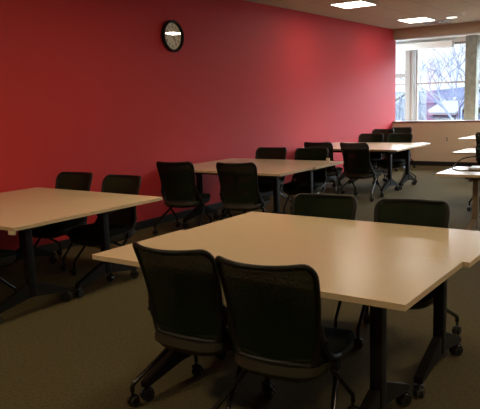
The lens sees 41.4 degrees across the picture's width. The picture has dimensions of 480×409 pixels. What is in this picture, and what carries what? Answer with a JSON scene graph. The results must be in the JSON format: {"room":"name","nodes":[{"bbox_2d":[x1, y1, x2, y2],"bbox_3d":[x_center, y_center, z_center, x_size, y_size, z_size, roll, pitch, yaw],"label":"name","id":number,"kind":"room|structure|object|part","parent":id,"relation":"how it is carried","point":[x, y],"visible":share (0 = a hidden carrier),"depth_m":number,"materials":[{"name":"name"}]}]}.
{"room":"classroom","nodes":[
{"label":"classroom","id":0,"kind":"room"},
{"bbox_2d":[0,0,395,250],"bbox_3d":[-1.488,-1.192,7.806,0.180,3.091,17.624,5,11,35],"label":"wall","id":1,"kind":"structure","parent":0,"point":[93,86],"depth_m":8.40,"materials":[{"name":"red paint"}]},
{"bbox_2d":[161,20,183,51],"bbox_3d":[-0.882,-2.217,8.356,0.052,0.410,0.410,5,11,35],"label":"wall clock","id":2,"kind":"object","parent":1,"relation":"attached to","point":[172,35],"visible":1,"depth_m":8.36,"materials":[{"name":"black plastic"}]},
{"bbox_2d":[22,165,380,259],"bbox_3d":[-1.350,0.286,8.005,0.012,0.102,17.264,5,11,35],"label":"baseboard","id":3,"kind":"structure","parent":1,"relation":"attached to","point":[54,246],"depth_m":8.35,"materials":[{"name":"black rubber"}]},
{"bbox_2d":[393,21,479,40],"bbox_3d":[7.600,-3.574,11.773,9.861,0.236,0.220,5,11,35],"label":"trim","id":4,"kind":"structure","parent":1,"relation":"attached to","point":[466,28],"depth_m":13.93,"materials":[{"name":"beige paint"}]},
{"bbox_2d":[0,165,479,408],"bbox_3d":[2.186,0.536,6.526,12.600,0.150,19.264,5,11,35],"label":"floor","id":5,"kind":"structure","parent":0,"point":[87,351],"depth_m":4.18,"materials":[{"name":"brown carpet"}]},
{"bbox_2d":[0,249,16,291],"bbox_3d":[-2.147,0.392,4.988,0.673,0.903,0.678,3,10,27],"label":"chair","id":6,"kind":"object","parent":5,"relation":"on","point":[6,256],"visible":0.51,"depth_m":5.06,"materials":[{"name":"black plastic"}]},
{"bbox_3d":[-2.112,0.414,5.075,0.496,0.081,0.493,3,10,27],"label":"seat","id":7,"kind":"part","parent":6,"relation":"part of","materials":[{"name":"fabric"}]},
{"bbox_3d":[-1.898,0.596,5.006,0.024,0.309,0.314,3,10,29],"label":"leg","id":8,"kind":"part","parent":6,"relation":"part of","materials":[{"name":"black metal"}]},
{"bbox_2d":[0,201,96,323],"bbox_3d":[-2.121,0.420,5.317,1.784,0.740,0.882,5,11,35],"label":"folding table","id":9,"kind":"object","parent":5,"relation":"on","point":[24,218],"visible":1,"depth_m":4.86,"materials":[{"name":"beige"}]},
{"bbox_2d":[32,172,96,270],"bbox_3d":[-1.810,0.149,6.427,0.673,0.903,0.678,3,11,30],"label":"chair","id":10,"kind":"object","parent":5,"relation":"on","point":[81,181],"visible":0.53,"depth_m":6.41,"materials":[{"name":"black plastic"}]},
{"bbox_3d":[-1.991,0.351,6.605,0.033,0.291,0.449,0,9,13],"label":"leg","id":11,"kind":"part","parent":10,"relation":"part of","materials":[{"name":"black metal"}]},
{"bbox_3d":[-1.848,0.200,6.354,0.496,0.081,0.493,3,11,30],"label":"seat","id":12,"kind":"part","parent":10,"relation":"part of","materials":[{"name":"fabric"}]},
{"bbox_3d":[-1.648,0.386,6.261,0.024,0.309,0.314,3,10,28],"label":"leg","id":13,"kind":"part","parent":10,"relation":"part of","materials":[{"name":"black metal"}]},
{"bbox_3d":[-1.698,-0.079,6.584,0.452,0.478,0.192,3,11,30],"label":"backrest","id":14,"kind":"part","parent":10,"relation":"part of","materials":[{"name":"black fabric"}]},
{"bbox_3d":[-1.699,-0.076,6.584,0.491,0.516,0.223,3,11,30],"label":"frame","id":15,"kind":"part","parent":10,"relation":"part of","materials":[{"name":"black plastic"}]},
{"bbox_2d":[0,187,162,296],"bbox_3d":[-1.672,0.304,5.947,1.784,0.740,0.882,5,11,35],"label":"folding table","id":16,"kind":"object","parent":5,"relation":"on","point":[104,203],"visible":0.87,"depth_m":5.68,"materials":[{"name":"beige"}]},
{"bbox_2d":[68,174,141,281],"bbox_3d":[-1.251,0.199,6.002,0.673,0.903,0.678,4,11,33],"label":"chair","id":17,"kind":"object","parent":5,"relation":"on","point":[122,222],"visible":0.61,"depth_m":5.98,"materials":[{"name":"black plastic"}]},
{"bbox_3d":[-1.483,0.410,6.076,0.024,0.309,0.314,5,11,35],"label":"leg","id":18,"kind":"part","parent":17,"relation":"part of","materials":[{"name":"black metal"}]},
{"bbox_3d":[-1.292,0.250,5.931,0.496,0.081,0.493,4,11,33],"label":"seat","id":19,"kind":"part","parent":17,"relation":"part of","materials":[{"name":"fabric"}]},
{"bbox_3d":[-1.129,-0.028,6.152,0.452,0.478,0.192,4,11,33],"label":"backrest","id":20,"kind":"part","parent":17,"relation":"part of","materials":[{"name":"black fabric"}]},
{"bbox_3d":[-1.129,-0.025,6.152,0.491,0.516,0.223,4,11,33],"label":"frame","id":21,"kind":"part","parent":17,"relation":"part of","materials":[{"name":"black plastic"}]},
{"bbox_2d":[152,161,211,234],"bbox_3d":[-0.678,-0.107,7.786,0.673,0.903,0.678,2,10,21],"label":"chair","id":22,"kind":"object","parent":5,"relation":"on","point":[178,183],"visible":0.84,"depth_m":7.59,"materials":[{"name":"black fabric"}]},
{"bbox_3d":[-0.913,0.110,7.883,0.033,0.291,0.449,5,12,38],"label":"leg","id":23,"kind":"part","parent":22,"relation":"part of","materials":[{"name":"black metal"}]},
{"bbox_3d":[-0.771,-0.265,7.551,0.452,0.478,0.192,2,10,21],"label":"backrest","id":24,"kind":"part","parent":22,"relation":"part of","materials":[{"name":"black fabric"}]},
{"bbox_3d":[-0.771,-0.263,7.552,0.491,0.516,0.223,2,10,21],"label":"frame","id":25,"kind":"part","parent":22,"relation":"part of","materials":[{"name":"black plastic"}]},
{"bbox_3d":[-0.651,-0.085,7.876,0.496,0.081,0.493,2,10,21],"label":"seat","id":26,"kind":"part","parent":22,"relation":"part of","materials":[{"name":"fabric"}]},
{"bbox_3d":[-0.463,0.123,7.710,0.033,0.291,0.449,-1,9,4],"label":"leg","id":27,"kind":"part","parent":22,"relation":"part of","materials":[{"name":"black metal"}]},
{"bbox_3d":[-0.429,0.094,7.830,0.024,0.309,0.314,2,10,23],"label":"leg","id":28,"kind":"part","parent":22,"relation":"part of","materials":[{"name":"black metal"}]},
{"bbox_2d":[127,242,274,408],"bbox_3d":[-0.191,0.600,3.298,0.673,0.903,0.678,4,11,32],"label":"chair","id":29,"kind":"object","parent":5,"relation":"on","point":[188,312],"visible":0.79,"depth_m":3.09,"materials":[{"name":"fabric"}]},
{"bbox_3d":[-0.409,0.809,3.439,0.449,0.291,0.033,-10,12,-40],"label":"leg","id":30,"kind":"part","parent":29,"relation":"part of","materials":[{"name":"black metal"}]},
{"bbox_3d":[-0.322,0.440,3.083,0.452,0.478,0.192,4,11,32],"label":"backrest","id":31,"kind":"part","parent":29,"relation":"part of","materials":[{"name":"black fabric"}]},
{"bbox_3d":[-0.321,0.442,3.084,0.491,0.516,0.223,4,11,32],"label":"frame","id":32,"kind":"part","parent":29,"relation":"part of","materials":[{"name":"black plastic"}]},
{"bbox_3d":[-0.148,0.623,3.381,0.496,0.081,0.493,4,11,32],"label":"seat","id":33,"kind":"part","parent":29,"relation":"part of","materials":[{"name":"fabric"}]},
{"bbox_3d":[-0.001,0.837,3.185,0.033,0.291,0.449,1,9,15],"label":"leg","id":34,"kind":"part","parent":29,"relation":"part of","materials":[{"name":"black metal"}]},
{"bbox_2d":[216,162,269,220],"bbox_3d":[0.051,-0.070,7.407,0.673,0.903,0.678,2,10,21],"label":"chair","id":35,"kind":"object","parent":5,"relation":"on","point":[239,190],"visible":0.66,"depth_m":7.21,"materials":[{"name":"black fabric"}]},
{"bbox_3d":[-0.042,-0.228,7.172,0.452,0.478,0.192,2,10,21],"label":"backrest","id":36,"kind":"part","parent":35,"relation":"part of","materials":[{"name":"black fabric"}]},
{"bbox_3d":[-0.042,-0.225,7.173,0.491,0.516,0.223,2,10,21],"label":"frame","id":37,"kind":"part","parent":35,"relation":"part of","materials":[{"name":"black plastic"}]},
{"bbox_3d":[0.078,-0.047,7.497,0.496,0.081,0.493,2,10,21],"label":"seat","id":38,"kind":"part","parent":35,"relation":"part of","materials":[{"name":"fabric"}]},
{"bbox_2d":[182,163,312,227],"bbox_3d":[-0.079,-0.093,8.096,1.830,0.740,0.882,5,11,35],"label":"folding table","id":39,"kind":"object","parent":5,"relation":"on","point":[275,172],"visible":0.66,"depth_m":7.89,"materials":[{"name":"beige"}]},
{"bbox_2d":[241,147,291,213],"bbox_3d":[0.362,-0.346,9.061,0.673,0.903,0.678,3,10,27],"label":"chair","id":40,"kind":"object","parent":5,"relation":"on","point":[265,184],"visible":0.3,"depth_m":9.17,"materials":[{"name":"black fabric"}]},
{"bbox_3d":[0.329,-0.295,8.986,0.496,0.081,0.493,3,10,27],"label":"seat","id":41,"kind":"part","parent":40,"relation":"part of","materials":[{"name":"fabric"}]},
{"bbox_3d":[0.464,-0.575,9.224,0.452,0.478,0.192,3,10,27],"label":"backrest","id":42,"kind":"part","parent":40,"relation":"part of","materials":[{"name":"black fabric"}]},
{"bbox_3d":[0.463,-0.572,9.223,0.491,0.516,0.223,3,10,27],"label":"frame","id":43,"kind":"part","parent":40,"relation":"part of","materials":[{"name":"black plastic"}]},
{"bbox_2d":[203,158,343,217],"bbox_3d":[0.394,-0.208,8.709,1.830,0.740,0.882,5,11,35],"label":"folding table","id":44,"kind":"object","parent":5,"relation":"on","point":[315,164],"visible":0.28,"depth_m":8.48,"materials":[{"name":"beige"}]},
{"bbox_2d":[92,230,461,408],"bbox_3d":[0.121,0.657,3.395,1.830,0.740,0.882,5,11,35],"label":"folding table","id":45,"kind":"object","parent":5,"relation":"on","point":[380,281],"visible":0.73,"depth_m":3.16,"materials":[{"name":"beige laminate"}]},
{"bbox_2d":[211,255,358,408],"bbox_3d":[0.229,0.638,2.973,0.673,0.903,0.678,3,10,29],"label":"chair","id":46,"kind":"object","parent":5,"relation":"on","point":[276,331],"visible":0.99,"depth_m":2.78,"materials":[{"name":"black fabric"}]},
{"bbox_3d":[0.005,0.850,3.102,0.449,0.291,0.033,-11,13,-43],"label":"leg","id":47,"kind":"part","parent":46,"relation":"part of","materials":[{"name":"black metal"}]},
{"bbox_3d":[0.108,0.479,2.752,0.452,0.478,0.192,3,10,29],"label":"backrest","id":48,"kind":"part","parent":46,"relation":"part of","materials":[{"name":"black fabric"}]},
{"bbox_3d":[0.076,0.822,3.205,0.024,0.309,0.314,3,10,27],"label":"leg","id":49,"kind":"part","parent":46,"relation":"part of","materials":[{"name":"black metal"}]},
{"bbox_3d":[0.108,0.481,2.753,0.491,0.516,0.223,3,10,29],"label":"frame","id":50,"kind":"part","parent":46,"relation":"part of","materials":[{"name":"black fabric"}]},
{"bbox_3d":[0.267,0.661,3.059,0.496,0.081,0.493,3,10,29],"label":"seat","id":51,"kind":"part","parent":46,"relation":"part of","materials":[{"name":"fabric"}]},
{"bbox_3d":[0.426,0.873,2.869,0.033,0.291,0.449,0,9,12],"label":"leg","id":52,"kind":"part","parent":46,"relation":"part of","materials":[{"name":"black"}]},
{"bbox_3d":[0.477,0.844,2.983,0.024,0.309,0.314,4,11,31],"label":"leg","id":53,"kind":"part","parent":46,"relation":"part of","materials":[{"name":"black metal"}]},
{"bbox_2d":[283,148,327,213],"bbox_3d":[0.902,-0.303,8.684,0.673,0.903,0.678,3,10,27],"label":"chair","id":54,"kind":"object","parent":5,"relation":"on","point":[299,185],"visible":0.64,"depth_m":8.75,"materials":[{"name":"black fabric"}]},
{"bbox_3d":[0.667,-0.087,8.734,0.024,0.309,0.314,3,10,29],"label":"leg","id":55,"kind":"part","parent":54,"relation":"part of","materials":[{"name":"black metal"}]},
{"bbox_3d":[0.869,-0.252,8.609,0.496,0.081,0.493,3,10,27],"label":"seat","id":56,"kind":"part","parent":54,"relation":"part of","materials":[{"name":"fabric"}]},
{"bbox_3d":[1.004,-0.531,8.847,0.452,0.478,0.192,3,10,27],"label":"backrest","id":57,"kind":"part","parent":54,"relation":"part of","materials":[{"name":"black fabric"}]},
{"bbox_3d":[1.004,-0.529,8.847,0.491,0.516,0.223,3,10,27],"label":"frame","id":58,"kind":"part","parent":54,"relation":"part of","materials":[{"name":"black plastic"}]},
{"bbox_2d":[304,142,344,193],"bbox_3d":[1.371,-0.591,10.380,0.673,0.903,0.678,3,10,29],"label":"chair","id":59,"kind":"object","parent":5,"relation":"on","point":[331,170],"visible":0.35,"depth_m":10.15,"materials":[{"name":"black plastic"}]},
{"bbox_3d":[1.250,-0.751,10.159,0.452,0.478,0.192,3,10,29],"label":"backrest","id":60,"kind":"part","parent":59,"relation":"part of","materials":[{"name":"black fabric"}]},
{"bbox_3d":[1.250,-0.748,10.161,0.491,0.516,0.223,3,10,29],"label":"frame","id":61,"kind":"part","parent":59,"relation":"part of","materials":[{"name":"black plastic"}]},
{"bbox_3d":[1.409,-0.569,10.466,0.496,0.081,0.493,3,10,29],"label":"seat","id":62,"kind":"part","parent":59,"relation":"part of","materials":[{"name":"fabric"}]},
{"bbox_2d":[291,193,369,327],"bbox_3d":[0.512,0.403,4.438,0.673,0.885,0.678,3,10,27],"label":"chair","id":63,"kind":"object","parent":5,"relation":"on","point":[335,206],"visible":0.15,"depth_m":4.62,"materials":[{"name":"black fabric"}]},
{"bbox_3d":[0.614,0.178,4.601,0.452,0.469,0.192,3,10,27],"label":"backrest","id":64,"kind":"part","parent":63,"relation":"part of","materials":[{"name":"black"}]},
{"bbox_3d":[0.613,0.181,4.601,0.491,0.506,0.223,3,10,27],"label":"frame","id":65,"kind":"part","parent":63,"relation":"part of","materials":[{"name":"black plastic"}]},
{"bbox_3d":[0.685,0.634,4.279,0.024,0.303,0.314,2,10,25],"label":"leg","id":66,"kind":"part","parent":63,"relation":"part of","materials":[{"name":"black metal"}]},
{"bbox_2d":[188,212,479,397],"bbox_3d":[0.599,0.543,4.005,1.830,0.740,0.882,5,11,35],"label":"folding table","id":67,"kind":"object","parent":5,"relation":"on","point":[463,246],"visible":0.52,"depth_m":3.78,"materials":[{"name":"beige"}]},
{"bbox_2d":[296,145,414,193],"bbox_3d":[1.937,-0.605,10.867,1.830,0.740,0.882,5,11,35],"label":"folding table","id":68,"kind":"object","parent":5,"relation":"on","point":[389,150],"visible":0.62,"depth_m":10.40,"materials":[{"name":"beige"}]},
{"bbox_2d":[336,142,383,201],"bbox_3d":[1.906,-0.541,9.961,0.674,0.903,0.678,6,12,39],"label":"chair","id":69,"kind":"object","parent":5,"relation":"on","point":[356,156],"visible":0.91,"depth_m":9.78,"materials":[{"name":"black fabric"}]},
{"bbox_3d":[1.702,-0.337,10.128,0.449,0.291,0.033,-8,11,-33],"label":"leg","id":70,"kind":"part","parent":69,"relation":"part of","materials":[{"name":"black metal"}]},
{"bbox_3d":[1.753,-0.703,9.762,0.452,0.478,0.192,6,12,39],"label":"backrest","id":71,"kind":"part","parent":69,"relation":"part of","materials":[{"name":"black fabric"}]},
{"bbox_3d":[1.754,-0.701,9.764,0.491,0.516,0.223,6,12,39],"label":"frame","id":72,"kind":"part","parent":69,"relation":"part of","materials":[{"name":"black plastic"}]},
{"bbox_3d":[1.958,-0.518,10.039,0.496,0.081,0.493,6,12,39],"label":"seat","id":73,"kind":"part","parent":69,"relation":"part of","materials":[{"name":"fabric"}]},
{"bbox_2d":[348,133,386,183],"bbox_3d":[2.356,-0.856,11.828,0.673,0.903,0.678,4,11,33],"label":"chair","id":74,"kind":"object","parent":5,"relation":"on","point":[363,137],"visible":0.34,"depth_m":11.91,"materials":[{"name":"black fabric"}]},
{"bbox_3d":[2.478,-1.083,11.978,0.452,0.478,0.192,4,11,33],"label":"backrest","id":75,"kind":"part","parent":74,"relation":"part of","materials":[{"name":"black fabric"}]},
{"bbox_3d":[2.478,-1.081,11.977,0.491,0.516,0.223,4,11,33],"label":"frame","id":76,"kind":"part","parent":74,"relation":"part of","materials":[{"name":"black plastic"}]},
{"bbox_3d":[2.315,-0.806,11.756,0.496,0.081,0.493,4,11,33],"label":"seat","id":77,"kind":"part","parent":74,"relation":"part of","materials":[{"name":"fabric"}]},
{"bbox_2d":[332,142,430,189],"bbox_3d":[2.394,-0.721,11.492,1.830,0.740,0.882,5,11,35],"label":"folding table","id":78,"kind":"object","parent":5,"relation":"on","point":[407,176],"visible":0.62,"depth_m":11.07,"materials":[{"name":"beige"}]},
{"bbox_2d":[372,129,397,173],"bbox_3d":[2.952,-1.141,13.473,0.673,0.903,0.678,4,11,33],"label":"chair","id":79,"kind":"object","parent":5,"relation":"on","point":[385,132],"visible":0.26,"depth_m":13.61,"materials":[{"name":"black fabric"}]},
{"bbox_3d":[3.074,-1.368,13.624,0.452,0.478,0.192,4,11,33],"label":"backrest","id":80,"kind":"part","parent":79,"relation":"part of","materials":[{"name":"black fabric"}]},
{"bbox_2d":[376,133,416,185],"bbox_3d":[2.817,-0.827,11.555,0.673,0.903,0.678,5,11,36],"label":"chair","id":81,"kind":"object","parent":5,"relation":"on","point":[398,158],"visible":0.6,"depth_m":11.62,"materials":[{"name":"black fabric"}]},
{"bbox_3d":[2.772,-0.777,11.486,0.496,0.081,0.493,5,11,36],"label":"seat","id":82,"kind":"part","parent":81,"relation":"part of","materials":[{"name":"fabric"}]},
{"bbox_3d":[2.949,-1.054,11.698,0.452,0.478,0.192,5,11,36],"label":"backrest","id":83,"kind":"part","parent":81,"relation":"part of","materials":[{"name":"black fabric"}]},
{"bbox_3d":[2.948,-1.051,11.697,0.491,0.516,0.223,5,11,36],"label":"frame","id":84,"kind":"part","parent":81,"relation":"part of","materials":[{"name":"black plastic"}]},
{"bbox_2d":[383,127,415,169],"bbox_3d":[3.483,-1.242,13.996,0.673,0.903,0.678,3,10,29],"label":"chair","id":85,"kind":"object","parent":5,"relation":"on","point":[396,129],"visible":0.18,"depth_m":14.15,"materials":[{"name":"black fabric"}]},
{"bbox_3d":[3.592,-1.470,14.155,0.452,0.478,0.192,3,10,29],"label":"backrest","id":86,"kind":"part","parent":85,"relation":"part of","materials":[{"name":"black fabric"}]},
{"bbox_2d":[353,198,460,348],"bbox_3d":[1.044,0.445,4.067,0.674,0.885,0.678,3,10,26],"label":"chair","id":87,"kind":"object","parent":5,"relation":"on","point":[417,212],"visible":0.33,"depth_m":4.22,"materials":[{"name":"black fabric"}]},
{"bbox_3d":[0.808,0.657,4.112,0.024,0.303,0.314,3,10,28],"label":"leg","id":88,"kind":"part","parent":87,"relation":"part of","materials":[{"name":"black metal"}]},
{"bbox_3d":[1.143,0.220,4.232,0.452,0.469,0.192,3,10,26],"label":"backrest","id":89,"kind":"part","parent":87,"relation":"part of","materials":[{"name":"black"}]},
{"bbox_3d":[1.142,0.223,4.232,0.491,0.506,0.223,3,10,26],"label":"frame","id":90,"kind":"part","parent":87,"relation":"part of","materials":[{"name":"black plastic"}]},
{"bbox_3d":[1.013,0.495,3.992,0.496,0.079,0.493,3,10,26],"label":"seat","id":91,"kind":"part","parent":87,"relation":"part of","materials":[{"name":"fabric"}]},
{"bbox_3d":[1.287,0.665,4.020,0.033,0.285,0.449,7,12,42],"label":"leg","id":92,"kind":"part","parent":87,"relation":"part of","materials":[{"name":"black metal"}]},
{"bbox_2d":[435,166,479,230],"bbox_3d":[3.052,0.042,6.622,1.830,0.740,0.886,5,11,35],"label":"folding table","id":93,"kind":"object","parent":5,"relation":"on","point":[474,223],"visible":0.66,"depth_m":6.83,"materials":[{"name":"beige laminate"}]},
{"bbox_2d":[452,156,479,170],"bbox_3d":[2.688,-0.452,7.020,0.682,0.132,0.420,5,11,35],"label":"power cable","id":94,"kind":"object","parent":93,"relation":"on","point":[470,156],"visible":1,"depth_m":7.22,"materials":[{"name":"black plastic"}]},
{"bbox_2d":[469,166,479,169],"bbox_3d":[2.728,-0.401,7.021,0.340,0.027,0.240,3,10,29],"label":"laptop","id":95,"kind":"object","parent":93,"relation":"on","point":[471,167],"visible":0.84,"depth_m":7.00,"materials":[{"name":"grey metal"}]},
{"bbox_2d":[452,148,479,201],"bbox_3d":[4.059,-0.387,9.080,1.830,0.740,0.882,5,11,35],"label":"folding table","id":96,"kind":"object","parent":5,"relation":"on","point":[469,151],"visible":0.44,"depth_m":9.25,"materials":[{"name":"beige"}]},
{"bbox_2d":[457,136,475,139],"bbox_3d":[5.113,-0.881,11.938,1.830,0.740,0.882,5,11,35],"label":"folding table","id":97,"kind":"object","parent":5,"relation":"on","point":[468,137],"visible":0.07,"depth_m":12.13,"materials":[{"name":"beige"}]},
{"bbox_2d":[464,35,479,119],"bbox_3d":[5.494,-2.506,15.058,0.260,2.930,0.280,5,11,35],"label":"column","id":98,"kind":"structure","parent":5,"relation":"on","point":[472,52],"depth_m":14.87,"materials":[{"name":"concrete"}]},
{"bbox_2d":[467,145,479,210],"bbox_3d":[3.496,-0.377,8.619,0.673,0.903,0.678,4,11,31],"label":"chair","id":99,"kind":"object","parent":5,"relation":"on","point":[469,208],"visible":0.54,"depth_m":8.55,"materials":[{"name":"black plastic"}]},
{"bbox_3d":[3.368,-0.534,8.403,0.491,0.516,0.223,4,11,31],"label":"frame","id":100,"kind":"part","parent":99,"relation":"part of","materials":[{"name":"black plastic"}]},
{"bbox_3d":[3.368,-0.537,8.402,0.452,0.478,0.192,4,11,31],"label":"backrest","id":101,"kind":"part","parent":99,"relation":"part of","materials":[{"name":"black fabric"}]},
{"bbox_2d":[469,132,479,181],"bbox_3d":[4.563,-0.876,11.505,0.674,0.903,0.678,4,11,31],"label":"chair","id":102,"kind":"object","parent":5,"relation":"on","point":[477,136],"visible":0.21,"depth_m":11.39,"materials":[{"name":"black fabric"}]},
{"bbox_3d":[4.435,-1.036,11.287,0.452,0.478,0.192,4,11,31],"label":"backrest","id":103,"kind":"part","parent":102,"relation":"part of","materials":[{"name":"black fabric"}]},
{"bbox_2d":[245,0,479,28],"bbox_3d":[2.581,-2.452,4.702,10.261,0.120,17.664,5,11,35],"label":"ceiling","id":104,"kind":"structure","parent":0,"point":[386,14],"depth_m":11.29,"materials":[{"name":"paint"}]},
{"bbox_2d":[328,0,377,8],"bbox_3d":[1.863,-3.282,10.419,0.590,0.012,0.660,5,11,35],"label":"recessed light","id":105,"kind":"object","parent":104,"relation":"in","point":[359,3],"visible":1,"depth_m":10.40,"materials":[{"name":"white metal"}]},
{"bbox_2d":[397,17,436,22],"bbox_3d":[3.570,-3.724,12.816,0.590,0.012,0.750,5,11,35],"label":"recessed light","id":106,"kind":"object","parent":104,"relation":"in","point":[418,19],"visible":1,"depth_m":12.79,"materials":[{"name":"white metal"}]},
{"bbox_2d":[418,20,453,24],"bbox_3d":[4.102,-3.822,13.332,0.600,0.016,0.600,5,11,35],"label":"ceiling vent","id":107,"kind":"object","parent":104,"relation":"in","point":[437,21],"visible":1,"depth_m":13.34,"materials":[{"name":"white metal"}]},
{"bbox_2d":[393,122,479,161],"bbox_3d":[7.663,-1.121,12.143,9.861,0.985,0.160,5,11,35],"label":"wall","id":108,"kind":"structure","parent":0,"point":[434,133],"depth_m":14.23,"materials":[{"name":"beige paint"}]},
{"bbox_2d":[392,120,479,121],"bbox_3d":[7.649,-1.621,12.066,9.861,0.027,0.210,5,11,35],"label":"trim","id":109,"kind":"structure","parent":108,"relation":"attached to","point":[434,120],"depth_m":14.13,"materials":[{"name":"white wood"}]},
{"bbox_2d":[410,161,476,166],"bbox_3d":[7.633,-0.673,12.140,9.849,0.102,0.012,5,11,35],"label":"baseboard","id":110,"kind":"structure","parent":108,"relation":"attached to","point":[426,163],"depth_m":14.28,"materials":[{"name":"black rubber"}]},
{"bbox_2d":[396,34,479,41],"bbox_3d":[7.159,-3.800,13.163,12.600,0.120,1.580,5,11,35],"label":"ceiling","id":111,"kind":"structure","parent":0,"point":[468,34],"depth_m":15.21,"materials":[{"name":"white paint"}]},
{"bbox_2d":[396,36,465,43],"bbox_3d":[7.410,-3.793,13.699,12.400,0.140,0.230,5,11,35],"label":"trim","id":112,"kind":"structure","parent":111,"relation":"attached to","point":[456,39],"depth_m":15.37,"materials":[{"name":"white paint"}]},
{"bbox_2d":[396,40,453,51],"bbox_3d":[3.718,-3.931,16.010,3.300,0.165,0.180,5,11,35],"label":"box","id":113,"kind":"object","parent":112,"relation":"attached to","point":[446,43],"visible":0.45,"depth_m":15.37,"materials":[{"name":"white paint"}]},
{"bbox_3d":[7.487,-1.246,14.101,12.400,0.620,0.250,5,11,35],"label":"wall","id":114,"kind":"structure","parent":0,"visible":0},
{"bbox_2d":[396,51,406,120],"bbox_3d":[3.325,-2.954,16.680,2.220,2.200,0.080,5,11,35],"label":"window","id":115,"kind":"structure","parent":114,"relation":"in","point":[405,74],"depth_m":16.01,"materials":[{"name":"beige paint"}]},
{"bbox_3d":[3.313,-3.327,16.620,2.120,0.095,0.080,5,11,35],"label":"sash rail","id":116,"kind":"part","parent":115,"relation":"part of","materials":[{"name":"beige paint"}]},
{"bbox_3d":[3.325,-2.954,16.680,2.220,2.200,0.080,5,11,35],"label":"frame","id":117,"kind":"part","parent":115,"relation":"part of","materials":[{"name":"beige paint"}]},
{"bbox_2d":[406,50,415,120],"bbox_3d":[4.298,-2.868,15.948,0.170,2.200,0.250,5,11,35],"label":"trim","id":118,"kind":"structure","parent":114,"relation":"attached to","point":[411,54],"depth_m":15.85,"materials":[{"name":"beige paint"}]},
{"bbox_2d":[415,41,465,120],"bbox_3d":[4.958,-2.824,15.542,1.330,2.200,0.080,5,11,35],"label":"window","id":119,"kind":"structure","parent":114,"relation":"in","point":[461,42],"depth_m":15.80,"materials":[{"name":"beige paint"}]},
{"label":"outside","id":120,"kind":"structure","parent":0,"visible":0},
{"bbox_3d":[24.125,-13.911,120.626,220.000,0.300,193.836,5,11,35],"label":"ground","id":121,"kind":"structure","parent":120,"visible":0},
{"bbox_2d":[395,104,398,120],"bbox_3d":[12.689,-5.477,52.020,2.216,5.589,2.274,5,11,35],"label":"conifer","id":122,"kind":"object","parent":121,"relation":"on","point":[396,113],"visible":0.12,"depth_m":51.55,"materials":[{"name":"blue plant"}]},
{"bbox_2d":[397,93,404,120],"bbox_3d":[15.616,-7.704,61.939,2.635,6.643,2.702,5,11,35],"label":"conifer","id":123,"kind":"object","parent":121,"relation":"on","point":[401,114],"visible":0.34,"depth_m":61.43,"materials":[{"name":"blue plant"}]},
{"bbox_2d":[395,85,443,120],"bbox_3d":[27.459,-14.540,98.175,8.800,7.860,8.800,1,10,18],"label":"house","id":124,"kind":"structure","parent":121,"relation":"on","point":[426,106],"depth_m":94.01,"materials":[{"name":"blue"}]},
{"bbox_2d":[418,91,424,120],"bbox_3d":[19.910,-9.458,70.971,2.760,6.959,2.831,5,11,35],"label":"conifer","id":125,"kind":"object","parent":121,"relation":"on","point":[420,109],"visible":0.3,"depth_m":70.43,"materials":[{"name":"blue plant"}]},
{"bbox_2d":[397,44,479,119],"bbox_3d":[16.381,-6.634,44.489,7.911,10.041,9.608,-7,11,-31],"label":"bare tree","id":126,"kind":"object","parent":121,"relation":"on","point":[460,104],"visible":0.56,"depth_m":45.62,"materials":[{"name":"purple plant"}]},
{"bbox_2d":[427,97,461,120],"bbox_3d":[26.746,-10.513,79.565,5.400,5.872,5.800,-1,9,7],"label":"house","id":127,"kind":"structure","parent":121,"relation":"on","point":[455,98],"depth_m":81.08,"materials":[{"name":"grey"}]},
{"bbox_2d":[441,89,464,100],"bbox_3d":[24.410,-9.674,71.339,5.381,6.993,5.603,5,11,35],"label":"bare tree","id":128,"kind":"object","parent":121,"relation":"on","point":[448,93],"visible":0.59,"depth_m":71.50,"materials":[{"name":"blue plant"}]},
{"bbox_2d":[428,100,479,120],"bbox_3d":[22.815,-8.132,66.665,4.000,5.524,4.800,-5,10,-16],"label":"house","id":129,"kind":"structure","parent":121,"relation":"on","point":[438,113],"depth_m":65.98,"materials":[{"name":"grey"}]},
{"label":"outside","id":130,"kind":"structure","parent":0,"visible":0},
{"bbox_2d":[395,87,479,103],"bbox_3d":[24.659,-26.390,163.771,230.000,11.187,60.000,5,11,35],"label":"hillside","id":131,"kind":"structure","parent":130,"point":[424,99],"depth_m":150.16,"materials":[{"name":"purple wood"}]}
]}

